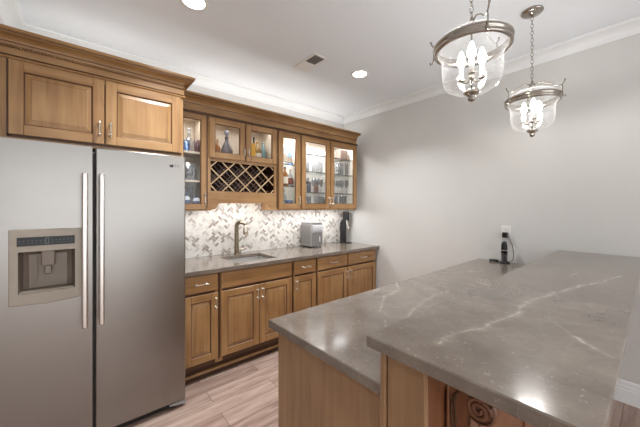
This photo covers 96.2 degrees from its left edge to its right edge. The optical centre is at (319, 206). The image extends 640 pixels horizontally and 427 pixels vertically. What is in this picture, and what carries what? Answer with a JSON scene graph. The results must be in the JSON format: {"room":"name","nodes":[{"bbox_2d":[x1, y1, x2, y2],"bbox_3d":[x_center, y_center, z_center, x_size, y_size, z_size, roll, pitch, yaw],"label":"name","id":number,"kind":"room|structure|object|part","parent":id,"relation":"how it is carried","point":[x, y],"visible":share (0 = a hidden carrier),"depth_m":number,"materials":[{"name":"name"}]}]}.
{"room":"home bar","nodes":[
{"label":"home bar","id":0,"kind":"room"},
{"bbox_2d":[187,84,343,257],"bbox_3d":[-0.982,0.054,3.212,3.420,2.740,0.100,0,0,-41],"label":"wall","id":1,"kind":"structure","parent":0,"point":[194,88],"depth_m":3.38,"materials":[{"name":"grey paint"}]},
{"bbox_2d":[14,23,343,123],"bbox_3d":[-0.918,-1.275,3.138,3.420,0.082,0.095,0,0,-41],"label":"trim","id":2,"kind":"structure","parent":1,"relation":"attached to","point":[200,80],"depth_m":2.98,"materials":[{"name":"white paint"}]},
{"bbox_2d":[183,107,206,210],"bbox_3d":[-1.236,-0.421,2.671,0.269,0.910,0.384,0,0,-41],"label":"upper cabinet","id":3,"kind":"object","parent":1,"relation":"attached to","point":[196,123],"visible":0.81,"depth_m":2.65,"materials":[{"name":"brown wood"}]},
{"bbox_2d":[185,193,189,202],"bbox_3d":[-1.230,-0.064,2.632,0.077,0.120,0.077,0,0,-41],"label":"jar","id":4,"kind":"object","parent":3,"relation":"in","point":[187,198],"visible":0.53,"depth_m":2.61,"materials":[{"name":"white ceramic"}]},
{"bbox_2d":[184,150,199,157],"bbox_3d":[-1.260,-0.497,2.699,0.226,0.018,0.282,0,0,-41],"label":"shelf","id":5,"kind":"object","parent":3,"relation":"attached to","point":[187,154],"depth_m":2.67,"materials":[{"name":"beige wood"}]},
{"bbox_2d":[185,179,199,183],"bbox_3d":[-1.260,-0.237,2.699,0.226,0.018,0.282,0,0,-41],"label":"shelf","id":6,"kind":"object","parent":3,"relation":"attached to","point":[197,181],"depth_m":2.67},
{"bbox_2d":[192,196,199,202],"bbox_3d":[-1.155,-0.054,2.683,0.073,0.100,0.073,0,0,-41],"label":"jar","id":7,"kind":"object","parent":3,"relation":"in","point":[196,199],"visible":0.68,"depth_m":2.66,"materials":[{"name":"white ceramic"}]},
{"bbox_2d":[194,140,199,151],"bbox_3d":[-1.141,-0.561,2.675,0.068,0.109,0.068,0,0,-41],"label":"goblet","id":8,"kind":"object","parent":3,"relation":"on","point":[196,142],"visible":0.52,"depth_m":2.65,"materials":[{"name":"clear glass"}]},
{"bbox_2d":[207,113,276,210],"bbox_3d":[-0.847,-0.421,3.004,0.754,0.910,0.384,0,0,-41],"label":"wine cabinet","id":9,"kind":"object","parent":1,"relation":"attached to","point":[238,176],"visible":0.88,"depth_m":2.99,"materials":[{"name":"brown wood"}]},
{"bbox_2d":[216,139,219,151],"bbox_3d":[-1.026,-0.571,2.872,0.056,0.210,0.056,0,0,-41],"label":"liquor bottle","id":10,"kind":"object","parent":9,"relation":"in","point":[217,145],"visible":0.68,"depth_m":2.86,"materials":[{"name":"orange glass"}]},
{"bbox_2d":[221,130,232,152],"bbox_3d":[-0.957,-0.631,2.944,0.124,0.330,0.121,0,0,-41],"label":"decanter","id":11,"kind":"object","parent":9,"relation":"in","point":[226,147],"visible":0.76,"depth_m":2.92,"materials":[{"name":"glass"}]},
{"bbox_3d":[-0.892,-0.649,2.775,0.359,0.377,0.020,0,0,-41],"label":"door","id":12,"kind":"part","parent":9,"relation":"part of","materials":[{"name":"brown wood"}]},
{"bbox_2d":[251,143,255,155],"bbox_3d":[-0.733,-0.573,3.083,0.060,0.214,0.060,0,0,-41],"label":"carton","id":13,"kind":"object","parent":9,"relation":"in","point":[253,145],"visible":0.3,"depth_m":3.06,"materials":[{"name":"yellow cardboard"}]},
{"bbox_2d":[256,141,261,156],"bbox_3d":[-0.685,-0.591,3.150,0.089,0.250,0.089,0,0,-41],"label":"liquor bottle","id":14,"kind":"object","parent":9,"relation":"in","point":[258,150],"visible":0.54,"depth_m":3.12,"materials":[{"name":"yellow glass"}]},
{"bbox_3d":[-0.685,-0.582,3.150,0.088,0.232,0.088,0,0,-41],"label":"glass","id":15,"kind":"part","parent":14,"relation":"part of","materials":[{"name":"glass"}]},
{"bbox_3d":[-0.613,-0.649,3.014,0.360,0.377,0.020,0,0,-41],"label":"door","id":16,"kind":"part","parent":9,"relation":"part of","materials":[{"name":"brown wood"}]},
{"bbox_2d":[261,142,265,157],"bbox_3d":[-0.635,-0.596,3.219,0.060,0.260,0.060,0,0,-41],"label":"liquor bottle","id":17,"kind":"object","parent":9,"relation":"in","point":[263,150],"visible":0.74,"depth_m":3.20,"materials":[{"name":"teal glass"}]},
{"bbox_2d":[185,203,343,257],"bbox_3d":[-0.570,0.232,3.493,2.421,0.556,0.006,0,0,-41],"label":"tile backsplash","id":18,"kind":"structure","parent":1,"relation":"attached to","point":[207,233],"depth_m":3.29,"materials":[{"name":"tile"}]},
{"bbox_2d":[277,127,300,209],"bbox_3d":[-0.440,-0.421,3.352,0.314,0.910,0.384,0,0,-41],"label":"upper cabinet","id":19,"kind":"object","parent":1,"relation":"attached to","point":[291,140],"visible":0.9,"depth_m":3.29,"materials":[{"name":"brown wood"}]},
{"bbox_2d":[284,167,287,185],"bbox_3d":[-0.406,-0.353,3.323,0.073,0.220,0.073,0,0,-41],"label":"liquor bottle","id":20,"kind":"object","parent":19,"relation":"on","point":[285,172],"visible":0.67,"depth_m":3.29,"materials":[{"name":"brown glass"}]},
{"bbox_2d":[287,149,292,163],"bbox_3d":[-0.355,-0.589,3.379,0.073,0.190,0.073,0,0,-41],"label":"liquor bottle","id":21,"kind":"object","parent":19,"relation":"on","point":[289,159],"visible":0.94,"depth_m":3.35,"materials":[{"name":"blue glass"}]},
{"bbox_2d":[288,169,292,184],"bbox_3d":[-0.351,-0.343,3.382,0.069,0.200,0.069,0,0,-41],"label":"liquor bottle","id":22,"kind":"object","parent":19,"relation":"on","point":[290,180],"visible":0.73,"depth_m":3.35,"materials":[{"name":"red glass"}]},
{"bbox_2d":[300,132,356,209],"bbox_3d":[0.049,-0.421,3.769,0.969,0.910,0.384,0,0,-41],"label":"upper cabinet","id":23,"kind":"object","parent":1,"relation":"attached to","point":[327,149],"visible":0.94,"depth_m":3.86,"materials":[{"name":"brown wood"}]},
{"bbox_2d":[183,90,360,145],"bbox_3d":[-0.352,-0.922,3.206,2.310,0.163,0.104,0,0,-41],"label":"crown molding","id":24,"kind":"structure","parent":23,"relation":"attached to","point":[193,100],"depth_m":2.98,"materials":[{"name":"brown wood"}]},
{"bbox_2d":[306,181,310,191],"bbox_3d":[-0.148,-0.257,3.760,0.064,0.149,0.064,0,0,-41],"label":"drinking glass","id":25,"kind":"object","parent":23,"relation":"on","point":[308,183],"visible":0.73,"depth_m":3.73,"materials":[{"name":"glass"}]},
{"bbox_3d":[-0.046,-0.408,3.498,0.447,0.860,0.020,0,0,-41],"label":"door","id":26,"kind":"part","parent":23,"relation":"part of","materials":[{"name":"brown wood"}]},
{"bbox_2d":[314,182,318,191],"bbox_3d":[-0.049,-0.257,3.845,0.064,0.149,0.064,0,0,-41],"label":"drinking glass","id":27,"kind":"object","parent":23,"relation":"on","point":[316,184],"visible":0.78,"depth_m":3.82,"materials":[{"name":"glass"}]},
{"bbox_2d":[306,171,349,175],"bbox_3d":[0.021,-0.429,3.802,0.926,0.010,0.270,0,0,-41],"label":"shelf","id":28,"kind":"object","parent":23,"relation":"attached to","point":[308,173],"depth_m":3.88,"materials":[{"name":"clear glass"}]},
{"bbox_2d":[306,153,351,160],"bbox_3d":[0.021,-0.641,3.802,0.926,0.010,0.270,0,0,-41],"label":"shelf","id":29,"kind":"object","parent":23,"relation":"attached to","point":[307,158],"depth_m":3.87,"materials":[{"name":"clear glass"}]},
{"bbox_2d":[336,150,346,161],"bbox_3d":[0.300,-0.716,4.005,0.140,0.139,0.100,0,0,-41],"label":"storage box","id":30,"kind":"object","parent":23,"relation":"on","point":[341,154],"visible":0.84,"depth_m":3.97,"materials":[{"name":"pink cardboard"}]},
{"bbox_3d":[0.317,-0.408,3.808,0.488,0.860,0.020,0,0,-41],"label":"door","id":31,"kind":"part","parent":23,"relation":"part of","materials":[{"name":"brown wood"}]},
{"bbox_2d":[18,0,639,115],"bbox_3d":[0.996,-1.366,-0.050,4.850,0.100,7.630,0,0,-41],"label":"ceiling","id":32,"kind":"structure","parent":0,"point":[256,45],"depth_m":2.16,"materials":[{"name":"paint"}]},
{"bbox_2d":[179,0,208,10],"bbox_3d":[-0.806,-1.312,1.837,0.176,0.008,0.176,0,0,-41],"label":"recessed light","id":33,"kind":"object","parent":32,"relation":"in","point":[196,5],"visible":1,"depth_m":1.86,"materials":[{"name":"white plastic"}]},
{"bbox_2d":[293,53,326,71],"bbox_3d":[-0.092,-1.311,2.617,0.150,0.008,0.320,0,0,-41],"label":"ceiling vent","id":34,"kind":"object","parent":32,"relation":"in","point":[314,59],"visible":1,"depth_m":2.61,"materials":[{"name":"white plastic"}]},
{"bbox_2d":[351,70,368,77],"bbox_3d":[0.393,-1.312,2.835,0.176,0.008,0.176,0,0,-41],"label":"recessed light","id":35,"kind":"object","parent":32,"relation":"in","point":[357,73],"visible":1,"depth_m":2.82,"materials":[{"name":"white plastic"}]},
{"bbox_2d":[429,0,514,101],"bbox_3d":[0.676,-0.892,1.294,0.334,0.846,0.340,0,0,-41],"label":"pendant light","id":36,"kind":"object","parent":32,"relation":"hanging from","point":[473,27],"visible":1,"depth_m":1.26,"materials":[{"name":"silver metal"}]},
{"bbox_3d":[0.600,-0.757,1.341,0.174,0.142,0.010,0,0,39],"label":"scroll arm","id":37,"kind":"part","parent":36,"relation":"part of","materials":[{"name":"silver metal"}]},
{"bbox_2d":[458,52,464,79],"bbox_3d":[0.652,-0.649,1.323,0.033,0.134,0.032,0,0,-41],"label":"bulb","id":38,"kind":"object","parent":36,"relation":"on","point":[461,60],"depth_m":1.31,"materials":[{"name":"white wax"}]},
{"bbox_2d":[467,41,475,70],"bbox_3d":[0.655,-0.649,1.240,0.033,0.134,0.032,0,0,-41],"label":"bulb","id":39,"kind":"object","parent":36,"relation":"on","point":[471,52],"depth_m":1.23,"materials":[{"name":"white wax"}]},
{"bbox_3d":[0.677,-0.659,1.282,0.007,0.277,0.007,0,0,27],"label":"stem","id":40,"kind":"part","parent":36,"relation":"part of","materials":[{"name":"silver metal"}]},
{"bbox_3d":[0.663,-0.757,1.187,0.010,0.142,0.174,0,0,7],"label":"scroll arm","id":41,"kind":"part","parent":36,"relation":"part of","materials":[{"name":"silver metal"}]},
{"bbox_2d":[478,47,485,75],"bbox_3d":[0.725,-0.649,1.284,0.033,0.134,0.032,0,0,-41],"label":"bulb","id":42,"kind":"object","parent":36,"relation":"on","point":[482,55],"depth_m":1.28,"materials":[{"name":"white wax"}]},
{"bbox_3d":[0.767,-0.757,1.320,0.174,0.142,0.010,0,0,-21],"label":"scroll arm","id":43,"kind":"part","parent":36,"relation":"part of","materials":[{"name":"silver metal"}]},
{"bbox_2d":[504,5,565,136],"bbox_3d":[1.437,-0.892,1.925,0.331,0.846,0.342,0,0,-41],"label":"pendant light","id":44,"kind":"object","parent":32,"relation":"hanging from","point":[533,11],"visible":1,"depth_m":1.92,"materials":[{"name":"silver metal"}]},
{"bbox_3d":[1.330,-0.757,1.925,0.174,0.142,0.010,0,0,-1],"label":"scroll arm","id":45,"kind":"part","parent":44,"relation":"part of","materials":[{"name":"silver metal"}]},
{"bbox_2d":[521,103,526,121],"bbox_3d":[1.401,-0.649,1.971,0.033,0.134,0.032,0,0,-41],"label":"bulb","id":46,"kind":"object","parent":44,"relation":"on","point":[524,108],"depth_m":1.96,"materials":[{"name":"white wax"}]},
{"bbox_3d":[1.426,-0.659,1.930,0.007,0.277,0.007,0,0,27],"label":"stem","id":47,"kind":"part","parent":44,"relation":"part of","materials":[{"name":"silver metal"}]},
{"bbox_3d":[1.426,-1.049,1.930,0.014,0.465,0.014,0,0,4],"label":"chain","id":48,"kind":"part","parent":44,"relation":"part of","materials":[{"name":"silver metal"}]},
{"bbox_2d":[530,98,536,117],"bbox_3d":[1.404,-0.649,1.887,0.033,0.134,0.032,0,0,-41],"label":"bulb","id":49,"kind":"object","parent":44,"relation":"on","point":[533,105],"depth_m":1.88,"materials":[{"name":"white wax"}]},
{"bbox_2d":[536,101,541,119],"bbox_3d":[1.474,-0.649,1.932,0.033,0.134,0.032,0,0,-41],"label":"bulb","id":50,"kind":"object","parent":44,"relation":"on","point":[539,107],"depth_m":1.92,"materials":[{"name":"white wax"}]},
{"bbox_3d":[1.477,-0.757,1.847,0.010,0.142,0.174,0,0,-33],"label":"scroll arm","id":51,"kind":"part","parent":44,"relation":"part of","materials":[{"name":"silver metal"}]},
{"bbox_2d":[124,350,639,426],"bbox_3d":[1.029,1.474,-0.088,4.650,0.100,7.530,0,0,-41],"label":"floor","id":52,"kind":"structure","parent":0,"point":[245,394],"depth_m":2.07,"materials":[{"name":"grey wood"}]},
{"bbox_2d":[0,137,184,426],"bbox_3d":[-1.551,0.531,2.048,0.906,1.783,0.872,0,0,-41],"label":"refrigerator","id":53,"kind":"object","parent":52,"relation":"on","point":[92,244],"visible":1,"depth_m":1.71,"materials":[{"name":"silver metal"}]},
{"bbox_3d":[-1.529,0.506,1.619,0.382,1.732,0.068,0,0,-41],"label":"door","id":54,"kind":"part","parent":53,"relation":"part of","materials":[{"name":"silver metal"}]},
{"bbox_3d":[-1.503,0.185,1.581,0.232,0.047,0.004,0,0,-41],"label":"control panel","id":55,"kind":"part","parent":53,"relation":"part of","materials":[{"name":"black plastic"}]},
{"bbox_3d":[-1.369,0.251,1.670,0.026,0.897,0.062,0,0,-41],"label":"handle","id":56,"kind":"part","parent":53,"relation":"part of","materials":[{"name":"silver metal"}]},
{"bbox_3d":[-1.309,0.251,1.721,0.026,0.897,0.062,0,0,-41],"label":"handle","id":57,"kind":"part","parent":53,"relation":"part of","materials":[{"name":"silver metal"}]},
{"bbox_3d":[-1.179,0.506,1.918,0.510,1.732,0.068,0,0,-41],"label":"door","id":58,"kind":"part","parent":53,"relation":"part of","materials":[{"name":"silver metal"}]},
{"bbox_2d":[0,24,194,156],"bbox_3d":[-1.607,0.204,2.169,1.072,2.440,0.668,0,0,-41],"label":"upper cabinet","id":59,"kind":"object","parent":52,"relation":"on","point":[52,90],"visible":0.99,"depth_m":1.87,"materials":[{"name":"brown wood"}]},
{"bbox_3d":[-1.633,-0.641,1.803,0.444,0.435,0.020,0,0,-41],"label":"door","id":60,"kind":"part","parent":59,"relation":"part of","materials":[{"name":"brown wood"}]},
{"bbox_3d":[-1.458,-0.935,1.952,1.015,0.018,0.015,0,0,-41],"label":"rope trim","id":61,"kind":"part","parent":59,"relation":"part of","materials":[{"name":"wood"}]},
{"bbox_3d":[-1.469,-0.979,2.011,1.068,0.074,0.249,0,0,-41],"label":"cornice","id":62,"kind":"part","parent":59,"relation":"part of","materials":[{"name":"brown wood"}]},
{"bbox_3d":[-1.466,-0.521,1.908,0.018,0.100,0.038,0,0,-41],"label":"handle","id":63,"kind":"part","parent":59,"relation":"part of","materials":[{"name":"silver metal"}]},
{"bbox_3d":[-1.420,-0.521,1.947,0.018,0.100,0.038,0,0,-41],"label":"handle","id":64,"kind":"part","parent":59,"relation":"part of","materials":[{"name":"silver metal"}]},
{"bbox_3d":[-1.279,-0.641,2.106,0.474,0.435,0.020,0,0,-41],"label":"door","id":65,"kind":"part","parent":59,"relation":"part of","materials":[{"name":"brown wood"}]},
{"bbox_2d":[185,273,218,376],"bbox_3d":[-1.155,0.987,2.552,0.299,0.875,0.673,0,0,-41],"label":"base cabinet","id":66,"kind":"object","parent":52,"relation":"on","point":[201,291],"visible":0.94,"depth_m":2.33,"materials":[{"name":"brown wood"}]},
{"bbox_3d":[-0.967,0.626,2.332,0.275,0.140,0.020,0,0,-41],"label":"drawer","id":67,"kind":"part","parent":66,"relation":"part of","materials":[{"name":"brown wood"}]},
{"bbox_2d":[217,262,291,364],"bbox_3d":[-0.753,0.987,2.895,0.754,0.875,0.673,0,0,-41],"label":"base cabinet","id":68,"kind":"object","parent":52,"relation":"on","point":[249,298],"visible":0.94,"depth_m":2.62,"materials":[{"name":"brown wood"}]},
{"bbox_2d":[185,344,277,384],"bbox_3d":[-0.201,1.396,3.054,2.398,0.054,0.018,0,0,-41],"label":"trim","id":69,"kind":"structure","parent":68,"relation":"attached to","point":[229,364],"depth_m":2.53,"materials":[{"name":"brown wood"}]},
{"bbox_3d":[-0.706,0.993,2.556,0.361,0.553,0.020,0,0,-41],"label":"door","id":70,"kind":"part","parent":68,"relation":"part of","materials":[{"name":"brown wood"}]},
{"bbox_3d":[-0.427,0.993,2.794,0.363,0.553,0.020,0,0,-41],"label":"door","id":71,"kind":"part","parent":68,"relation":"part of","materials":[{"name":"brown wood"}]},
{"bbox_2d":[292,258,315,312],"bbox_3d":[-0.347,0.987,3.242,0.314,0.875,0.673,0,0,-41],"label":"base cabinet","id":72,"kind":"object","parent":52,"relation":"on","point":[303,271],"visible":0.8,"depth_m":3.00,"materials":[{"name":"brown wood"}]},
{"bbox_3d":[-0.159,0.626,3.023,0.290,0.140,0.020,0,0,-41],"label":"drawer","id":73,"kind":"part","parent":72,"relation":"part of","materials":[{"name":"brown wood"}]},
{"bbox_3d":[-0.159,0.993,3.023,0.290,0.553,0.020,0,0,-41],"label":"door","id":74,"kind":"part","parent":72,"relation":"part of","materials":[{"name":"brown wood"}]},
{"bbox_2d":[278,333,379,426],"bbox_3d":[0.897,0.985,1.834,2.347,0.878,0.598,0,0,-41],"label":"bar cabinet","id":75,"kind":"object","parent":52,"relation":"on","point":[312,392],"visible":0.18,"depth_m":1.09,"materials":[{"name":"brown wood"}]},
{"bbox_2d":[268,259,525,394],"bbox_3d":[0.877,0.527,1.833,2.381,0.035,0.632,0,0,-41],"label":"countertop","id":76,"kind":"structure","parent":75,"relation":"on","point":[335,332],"depth_m":1.35,"materials":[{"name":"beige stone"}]},
{"bbox_2d":[489,232,513,261],"bbox_3d":[1.678,0.372,2.657,0.196,0.275,0.072,0,0,33],"label":"charger","id":77,"kind":"object","parent":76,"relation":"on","point":[504,234],"visible":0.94,"depth_m":2.63,"materials":[{"name":"black plastic"}]},
{"bbox_2d":[499,241,509,263],"bbox_3d":[1.673,0.410,2.606,0.084,0.198,0.084,0,0,-41],"label":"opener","id":78,"kind":"object","parent":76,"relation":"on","point":[504,250],"visible":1,"depth_m":2.59,"materials":[{"name":"black plastic"}]},
{"bbox_3d":[1.673,0.365,2.606,0.051,0.109,0.050,0,0,-41],"label":"handle","id":79,"kind":"part","parent":78,"relation":"part of","materials":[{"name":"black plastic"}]},
{"bbox_2d":[316,249,374,305],"bbox_3d":[0.161,0.987,3.676,1.019,0.875,0.673,0,0,-41],"label":"base cabinet","id":80,"kind":"object","parent":52,"relation":"on","point":[340,276],"visible":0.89,"depth_m":3.39,"materials":[{"name":"brown wood"}]},
{"bbox_2d":[185,242,378,276],"bbox_3d":[-0.357,0.528,3.242,2.428,0.036,0.664,0,0,-41],"label":"countertop","id":81,"kind":"structure","parent":80,"relation":"on","point":[196,266],"depth_m":3.00,"materials":[{"name":"beige stone"}]},
{"bbox_2d":[234,220,247,253],"bbox_3d":[-0.851,0.326,3.093,0.158,0.368,0.108,0,0,-10],"label":"faucet","id":82,"kind":"object","parent":81,"relation":"on","point":[237,249],"visible":1,"depth_m":3.09,"materials":[{"name":"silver metal"}]},
{"bbox_2d":[229,256,267,262],"bbox_3d":[-0.728,0.635,2.916,0.488,0.175,0.438,0,0,-41],"label":"sink","id":83,"kind":"object","parent":81,"relation":"in","point":[245,259],"visible":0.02,"depth_m":3.12,"materials":[{"name":"silver metal"}]},
{"bbox_2d":[301,222,322,247],"bbox_3d":[-0.099,0.353,3.688,0.199,0.314,0.233,0,0,-41],"label":"ice maker","id":84,"kind":"object","parent":81,"relation":"on","point":[311,232],"visible":1,"depth_m":3.62,"materials":[{"name":"silver metal"}]},
{"bbox_2d":[305,225,309,243],"bbox_3d":[-0.181,0.349,3.633,0.002,0.230,0.166,0,0,-41],"label":"vent","id":85,"kind":"object","parent":84,"relation":"attached to","point":[307,227],"depth_m":3.60,"materials":[{"name":"grey metal"}]},
{"bbox_3d":[-0.104,0.202,3.695,0.190,0.012,0.209,0,0,-41],"label":"lid","id":86,"kind":"part","parent":84,"relation":"part of","materials":[{"name":"silver metal"}]},
{"bbox_3d":[-0.034,0.404,3.614,0.158,0.150,0.008,0,0,-41],"label":"door","id":87,"kind":"part","parent":84,"relation":"part of","materials":[{"name":"grey metal"}]},
{"bbox_3d":[-0.030,0.274,3.608,0.158,0.100,0.022,0,0,-41],"label":"control panel","id":88,"kind":"part","parent":84,"relation":"part of","materials":[{"name":"silver metal"}]},
{"bbox_2d":[340,212,351,243],"bbox_3d":[0.371,0.288,4.092,0.130,0.444,0.140,0,0,-41],"label":"dispenser","id":89,"kind":"object","parent":81,"relation":"on","point":[345,219],"visible":1,"depth_m":4.06,"materials":[{"name":"black plastic"}]},
{"bbox_3d":[0.147,0.626,3.284,0.465,0.140,0.020,0,0,-41],"label":"drawer","id":90,"kind":"part","parent":80,"relation":"part of","materials":[{"name":"brown wood"}]},
{"bbox_3d":[0.147,0.993,3.284,0.465,0.553,0.020,0,0,-41],"label":"door","id":91,"kind":"part","parent":80,"relation":"part of","materials":[{"name":"brown wood"}]},
{"bbox_3d":[0.529,0.626,3.611,0.512,0.140,0.020,0,0,-41],"label":"drawer","id":92,"kind":"part","parent":80,"relation":"part of","materials":[{"name":"brown wood"}]},
{"bbox_3d":[0.529,0.993,3.611,0.512,0.553,0.020,0,0,-41],"label":"door","id":93,"kind":"part","parent":80,"relation":"part of","materials":[{"name":"brown wood"}]},
{"bbox_2d":[380,353,534,426],"bbox_3d":[1.201,0.908,1.444,2.392,1.032,0.378,0,0,-41],"label":"island base","id":94,"kind":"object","parent":52,"relation":"on","point":[409,397],"depth_m":0.76,"materials":[{"name":"wood"}]},
{"bbox_3d":[0.185,0.909,0.813,0.027,1.030,0.018,0,0,-41],"label":"corner trim","id":95,"kind":"part","parent":94,"relation":"part of","materials":[{"name":"brown wood"}]},
{"bbox_3d":[0.232,0.909,0.763,0.020,1.030,0.112,0,0,-41],"label":"panel","id":96,"kind":"part","parent":94,"relation":"part of","materials":[{"name":"brown wood"}]},
{"bbox_3d":[1.167,0.908,1.492,2.348,1.028,0.006,0,0,-41],"label":"frame","id":97,"kind":"part","parent":94,"relation":"part of","materials":[{"name":"brown wood"}]},
{"bbox_2d":[366,250,639,426],"bbox_3d":[1.206,0.373,1.410,2.430,0.033,0.471,0,0,-41],"label":"raised bar","id":98,"kind":"object","parent":94,"relation":"on","point":[542,342],"visible":1,"depth_m":0.79,"materials":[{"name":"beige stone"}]},
{"bbox_2d":[344,33,639,384],"bbox_3d":[2.802,0.054,1.493,0.100,2.740,7.630,0,0,-41],"label":"wall","id":99,"kind":"structure","parent":0,"point":[439,177],"depth_m":2.65,"materials":[{"name":"grey paint"}]},
{"bbox_2d":[344,16,639,123],"bbox_3d":[2.760,-1.275,1.391,0.095,0.082,7.530,0,0,-41],"label":"trim","id":100,"kind":"structure","parent":99,"relation":"attached to","point":[630,27],"depth_m":2.53,"materials":[{"name":"white paint"}]},
{"bbox_2d":[501,226,510,238],"bbox_3d":[1.728,0.234,2.666,0.008,0.120,0.074,0,0,-41],"label":"wall outlet","id":101,"kind":"object","parent":99,"relation":"attached to","point":[503,228],"visible":0.8,"depth_m":2.66,"materials":[{"name":"white plastic"}]},
{"bbox_2d":[615,379,639,408],"bbox_3d":[3.654,1.344,0.406,0.016,0.160,4.870,0,0,-41],"label":"baseboard","id":102,"kind":"structure","parent":99,"relation":"attached to","point":[628,392],"depth_m":2.07,"materials":[{"name":"white paint"}]},
{"bbox_3d":[-2.485,0.054,1.316,1.330,2.740,1.030,0,0,-41],"label":"wall","id":103,"kind":"structure","parent":0,"visible":0},
{"bbox_2d":[0,0,23,26],"bbox_3d":[-1.911,-1.275,1.741,0.095,0.082,0.930,0,0,-41],"label":"trim","id":104,"kind":"structure","parent":103,"relation":"attached to","point":[10,11],"depth_m":1.90,"materials":[{"name":"white paint"}]}
]}

